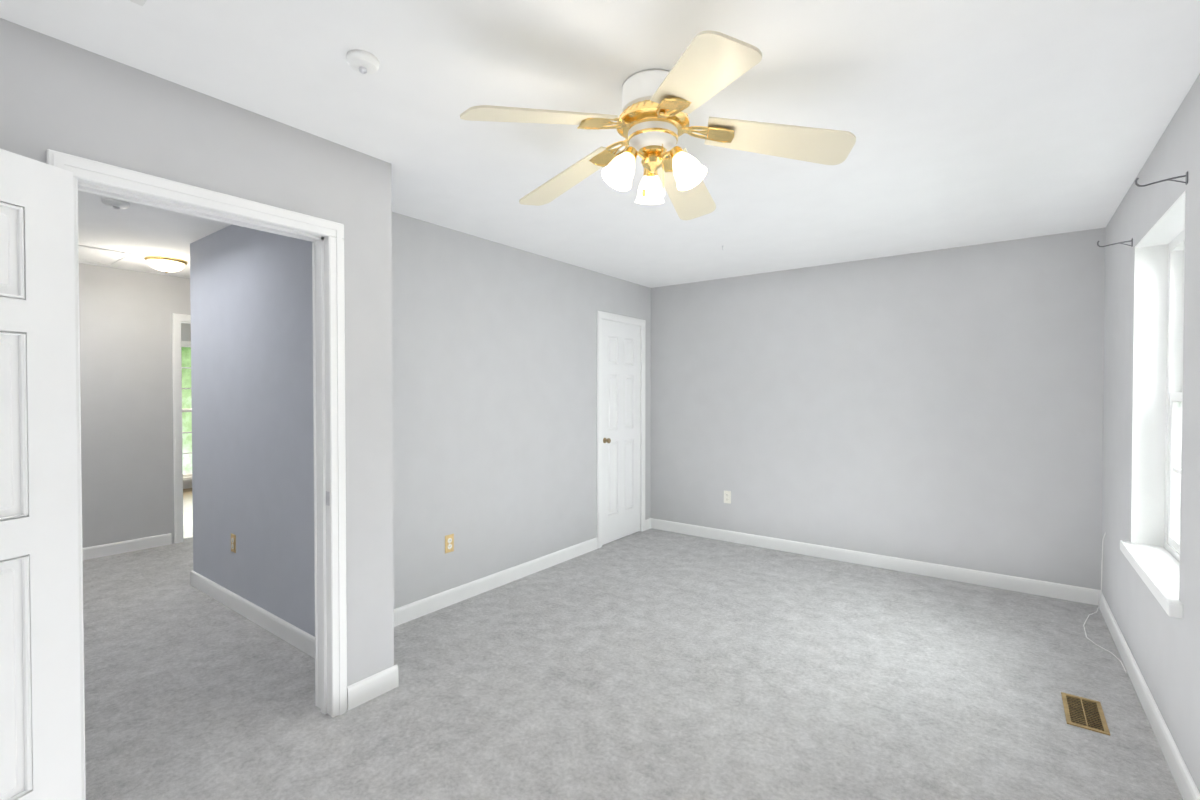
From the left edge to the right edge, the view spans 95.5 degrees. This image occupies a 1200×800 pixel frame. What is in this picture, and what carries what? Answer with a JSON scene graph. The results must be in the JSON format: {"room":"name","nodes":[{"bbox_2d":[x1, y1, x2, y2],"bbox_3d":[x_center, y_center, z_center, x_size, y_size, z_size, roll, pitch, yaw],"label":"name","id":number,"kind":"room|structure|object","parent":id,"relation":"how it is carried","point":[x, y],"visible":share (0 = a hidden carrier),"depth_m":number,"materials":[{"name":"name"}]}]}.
{"room":"empty bedroom","nodes":[
{"label":"empty bedroom","id":0,"kind":"room"},
{"bbox_2d":[79,263,190,547],"bbox_3d":[-3.803,0.089,5.195,0.120,2.440,3.350,1,1,37],"label":"wall","id":1,"kind":"structure","parent":0,"point":[126,395],"depth_m":4.71,"materials":[{"name":"paint"}]},
{"bbox_2d":[83,533,171,559],"bbox_3d":[-4.317,1.270,4.407,0.014,0.100,1.385,1,1,37],"label":"baseboard","id":2,"kind":"structure","parent":1,"relation":"attached to","point":[109,549],"depth_m":4.70,"materials":[{"name":"white wood"}]},
{"bbox_2d":[172,313,190,542],"bbox_3d":[-3.675,0.256,5.370,0.160,2.101,0.902,1,1,37],"label":"door frame","id":3,"kind":"structure","parent":1,"relation":"attached to","point":[177,319],"depth_m":4.99,"materials":[{"name":"white wood"}]},
{"bbox_2d":[181,323,191,488],"bbox_3d":[-6.394,0.059,7.350,0.150,2.440,2.980,1,1,37],"label":"wall","id":4,"kind":"structure","parent":0,"point":[185,331],"depth_m":7.83,"materials":[{"name":"paint"}]},
{"bbox_2d":[181,341,191,479],"bbox_3d":[-5.926,0.151,7.956,0.080,2.000,1.150,1,1,37],"label":"room window","id":5,"kind":"structure","parent":4,"relation":"in","point":[183,345],"depth_m":7.87,"materials":[{"name":"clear glass"}]},
{"bbox_2d":[0,18,393,685],"bbox_3d":[-1.785,0.140,1.539,0.120,2.440,2.585,1,1,37],"label":"wall","id":6,"kind":"structure","parent":0,"point":[66,98],"depth_m":2.15,"materials":[{"name":"paint"}]},
{"bbox_2d":[0,149,81,799],"bbox_3d":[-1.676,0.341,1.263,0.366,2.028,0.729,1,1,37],"label":"door","id":7,"kind":"structure","parent":6,"relation":"in","point":[40,735],"depth_m":1.54,"materials":[{"name":"wood"}]},
{"bbox_2d":[46,149,346,799],"bbox_3d":[-1.423,0.302,2.029,0.160,2.101,0.902,1,1,37],"label":"door frame","id":8,"kind":"structure","parent":6,"relation":"attached to","point":[85,169],"depth_m":2.30,"materials":[{"name":"white wood"}]},
{"bbox_2d":[326,491,329,505],"bbox_3d":[-1.159,0.419,2.319,0.032,0.060,0.002,1,1,37],"label":"strike plate","id":9,"kind":"object","parent":8,"relation":"attached to","point":[328,498],"visible":1,"depth_m":2.32,"materials":[{"name":"metal"}]},
{"bbox_2d":[367,664,398,691],"bbox_3d":[-1.185,1.293,2.728,0.584,0.100,0.014,1,1,37],"label":"baseboard","id":10,"kind":"structure","parent":6,"relation":"attached to","point":[388,678],"depth_m":2.51,"materials":[{"name":"white wood"}]},
{"bbox_2d":[190,225,314,636],"bbox_3d":[-1.992,0.116,3.256,2.260,2.440,0.075,1,1,37],"label":"wall","id":11,"kind":"structure","parent":0,"point":[252,387],"depth_m":3.26,"materials":[{"name":"paint"}]},
{"bbox_2d":[231,534,235,552],"bbox_3d":[-2.338,0.913,3.472,0.070,0.115,0.008,1,1,37],"label":"outlet","id":12,"kind":"object","parent":11,"relation":"attached to","point":[233,542],"visible":1,"depth_m":3.46,"materials":[{"name":"gold metal"}]},
{"bbox_2d":[190,570,314,657],"bbox_3d":[-2.024,1.286,3.241,2.274,0.100,0.014,1,1,37],"label":"baseboard","id":13,"kind":"structure","parent":11,"relation":"attached to","point":[296,637],"depth_m":3.24,"materials":[{"name":"white wood"}]},
{"bbox_2d":[392,212,650,608],"bbox_3d":[-0.514,0.102,4.257,0.120,2.440,3.295,1,1,37],"label":"wall","id":14,"kind":"structure","parent":0,"point":[494,358],"depth_m":3.81,"materials":[{"name":"paint"}]},
{"bbox_2d":[445,534,453,553],"bbox_3d":[-0.977,0.932,3.538,0.008,0.115,0.070,1,1,37],"label":"outlet","id":15,"kind":"object","parent":14,"relation":"attached to","point":[449,543],"visible":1,"depth_m":3.53,"materials":[{"name":"gold metal"}]},
{"bbox_2d":[394,537,597,626],"bbox_3d":[-0.734,1.277,3.863,0.014,0.100,2.373,1,1,37],"label":"baseboard","id":16,"kind":"structure","parent":14,"relation":"attached to","point":[403,614],"depth_m":3.78,"materials":[{"name":"white wood"}]},
{"bbox_2d":[602,319,639,544],"bbox_3d":[0.188,0.288,5.141,0.152,2.028,0.665,1,1,37],"label":"closet door","id":17,"kind":"structure","parent":14,"relation":"in","point":[620,430],"depth_m":5.12,"materials":[{"name":"white wood"}]},
{"bbox_2d":[597,311,645,547],"bbox_3d":[0.158,0.279,5.163,0.120,2.060,0.711,1,1,37],"label":"door frame","id":18,"kind":"structure","parent":14,"relation":"attached to","point":[640,426],"depth_m":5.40,"materials":[{"name":"white wood"}]},
{"bbox_2d":[0,0,1199,287],"bbox_3d":[-2.466,-1.166,4.092,10.320,0.100,6.140,1,1,37],"label":"ceiling","id":19,"kind":"structure","parent":0,"point":[970,122],"depth_m":2.00,"materials":[{"name":"paint"}]},
{"bbox_2d":[79,245,137,265],"bbox_3d":[-3.966,-1.110,4.104,0.600,0.012,0.630,1,1,37],"label":"hatch","id":20,"kind":"object","parent":19,"relation":"attached to","point":[101,256],"visible":0.52,"depth_m":4.22,"materials":[{"name":"paint"}]},
{"bbox_2d":[102,197,129,209],"bbox_3d":[-2.679,-1.079,3.018,0.120,0.045,0.120,1,1,37],"label":"smoke detector","id":21,"kind":"object","parent":19,"relation":"attached to","point":[116,204],"visible":0.96,"depth_m":2.99,"materials":[{"name":"white plastic"}]},
{"bbox_2d":[130,0,146,5],"bbox_3d":[-1.147,-1.071,1.274,0.400,0.012,0.220,1,1,37],"label":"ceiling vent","id":22,"kind":"object","parent":19,"relation":"in","point":[141,2],"visible":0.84,"depth_m":1.46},
{"bbox_2d":[144,256,187,272],"bbox_3d":[-3.467,-1.068,4.357,0.274,0.103,0.274,1,1,37],"label":"hall light","id":23,"kind":"object","parent":19,"relation":"attached to","point":[165,264],"visible":1,"depth_m":4.28,"materials":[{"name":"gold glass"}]},
{"bbox_2d":[346,50,378,73],"bbox_3d":[-0.752,-1.061,1.730,0.096,0.045,0.096,1,1,37],"label":"smoke detector","id":24,"kind":"object","parent":19,"relation":"attached to","point":[362,62],"visible":1,"depth_m":1.71,"materials":[{"name":"white plastic"}]},
{"bbox_2d":[460,30,855,219],"bbox_3d":[0.168,-0.886,1.918,1.249,0.400,1.268,1,1,37],"label":"ceiling fan","id":25,"kind":"object","parent":19,"relation":"hanging from","point":[651,125],"visible":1,"depth_m":1.81,"materials":[{"name":"beige wood"}]},
{"bbox_2d":[83,488,1182,799],"bbox_3d":[-2.466,1.374,4.127,10.320,0.100,6.140,1,1,37],"label":"floor","id":26,"kind":"structure","parent":0,"point":[653,664],"depth_m":2.50,"materials":[{"name":"carpet"}]},
{"bbox_2d":[1061,692,1109,735],"bbox_3d":[2.085,1.345,2.347,0.134,0.006,0.290,1,1,37],"label":"floor vent","id":27,"kind":"object","parent":26,"relation":"in","point":[1084,713],"visible":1,"depth_m":2.33,"materials":[{"name":"gold metal"}]},
{"bbox_2d":[1083,533,1126,672],"bbox_3d":[2.823,1.083,3.072,0.132,0.507,0.919,1,1,37],"label":"coaxial cable","id":28,"kind":"object","parent":26,"relation":"on","point":[1099,606],"visible":0.98,"depth_m":3.39,"materials":[{"name":"white plastic"}]},
{"bbox_2d":[651,228,1105,589],"bbox_3d":[1.957,0.098,4.548,3.740,2.440,0.120,1,1,37],"label":"wall","id":29,"kind":"structure","parent":0,"point":[943,406],"depth_m":4.20,"materials":[{"name":"paint"}]},
{"bbox_2d":[724,491,730,503],"bbox_3d":[1.181,0.901,5.057,0.070,0.115,0.008,1,1,37],"label":"outlet","id":30,"kind":"object","parent":29,"relation":"attached to","point":[727,496],"visible":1,"depth_m":5.05,"materials":[{"name":"plastic"}]},
{"bbox_2d":[647,518,1096,604],"bbox_3d":[1.857,1.268,4.546,3.360,0.100,0.030,1,1,37],"label":"baseboard","id":31,"kind":"structure","parent":29,"relation":"attached to","point":[1007,582],"depth_m":4.23,"materials":[{"name":"white wood"}]},
{"bbox_2d":[1101,74,1199,792],"bbox_3d":[1.538,0.146,1.049,0.200,2.440,6.000,1,1,37],"label":"wall","id":32,"kind":"structure","parent":0,"point":[1164,647],"depth_m":2.23,"materials":[{"name":"paint"}]},
{"bbox_2d":[1097,238,1132,246],"bbox_3d":[2.629,-0.799,2.785,0.134,0.052,0.018,1,1,37],"label":"curtain bracket","id":33,"kind":"object","parent":32,"relation":"attached to","point":[1131,241],"visible":1,"depth_m":2.77,"materials":[{"name":"metal"}]},
{"bbox_2d":[1095,590,1199,799],"bbox_3d":[1.488,1.315,1.177,0.014,0.100,5.880,1,1,37],"label":"baseboard","id":34,"kind":"structure","parent":32,"relation":"attached to","point":[1188,790],"depth_m":2.24,"materials":[{"name":"white wood"}]},
{"bbox_2d":[1120,540,1182,618],"bbox_3d":[2.396,0.743,2.313,0.150,0.052,1.030,1,1,37],"label":"window sill","id":35,"kind":"structure","parent":32,"relation":"attached to","point":[1156,568],"depth_m":2.30,"materials":[{"name":"white wood"}]},
{"bbox_2d":[1131,190,1185,600],"bbox_3d":[2.442,-0.011,2.269,0.196,1.480,0.940,1,1,37],"label":"window","id":36,"kind":"structure","parent":32,"relation":"in","point":[1173,395],"depth_m":2.64,"materials":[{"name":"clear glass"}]},
{"bbox_2d":[1135,171,1187,186],"bbox_3d":[2.015,-0.787,1.958,0.134,0.052,0.018,1,1,37],"label":"curtain bracket","id":37,"kind":"object","parent":32,"relation":"attached to","point":[1169,179],"visible":1,"depth_m":1.94,"materials":[{"name":"metal"}]},
{"label":"outside","id":38,"kind":"structure","parent":0,"visible":0},
{"bbox_2d":[181,347,191,473],"bbox_3d":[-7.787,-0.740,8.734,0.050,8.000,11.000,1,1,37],"label":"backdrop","id":39,"kind":"structure","parent":38,"point":[186,421],"depth_m":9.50,"materials":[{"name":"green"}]}
]}

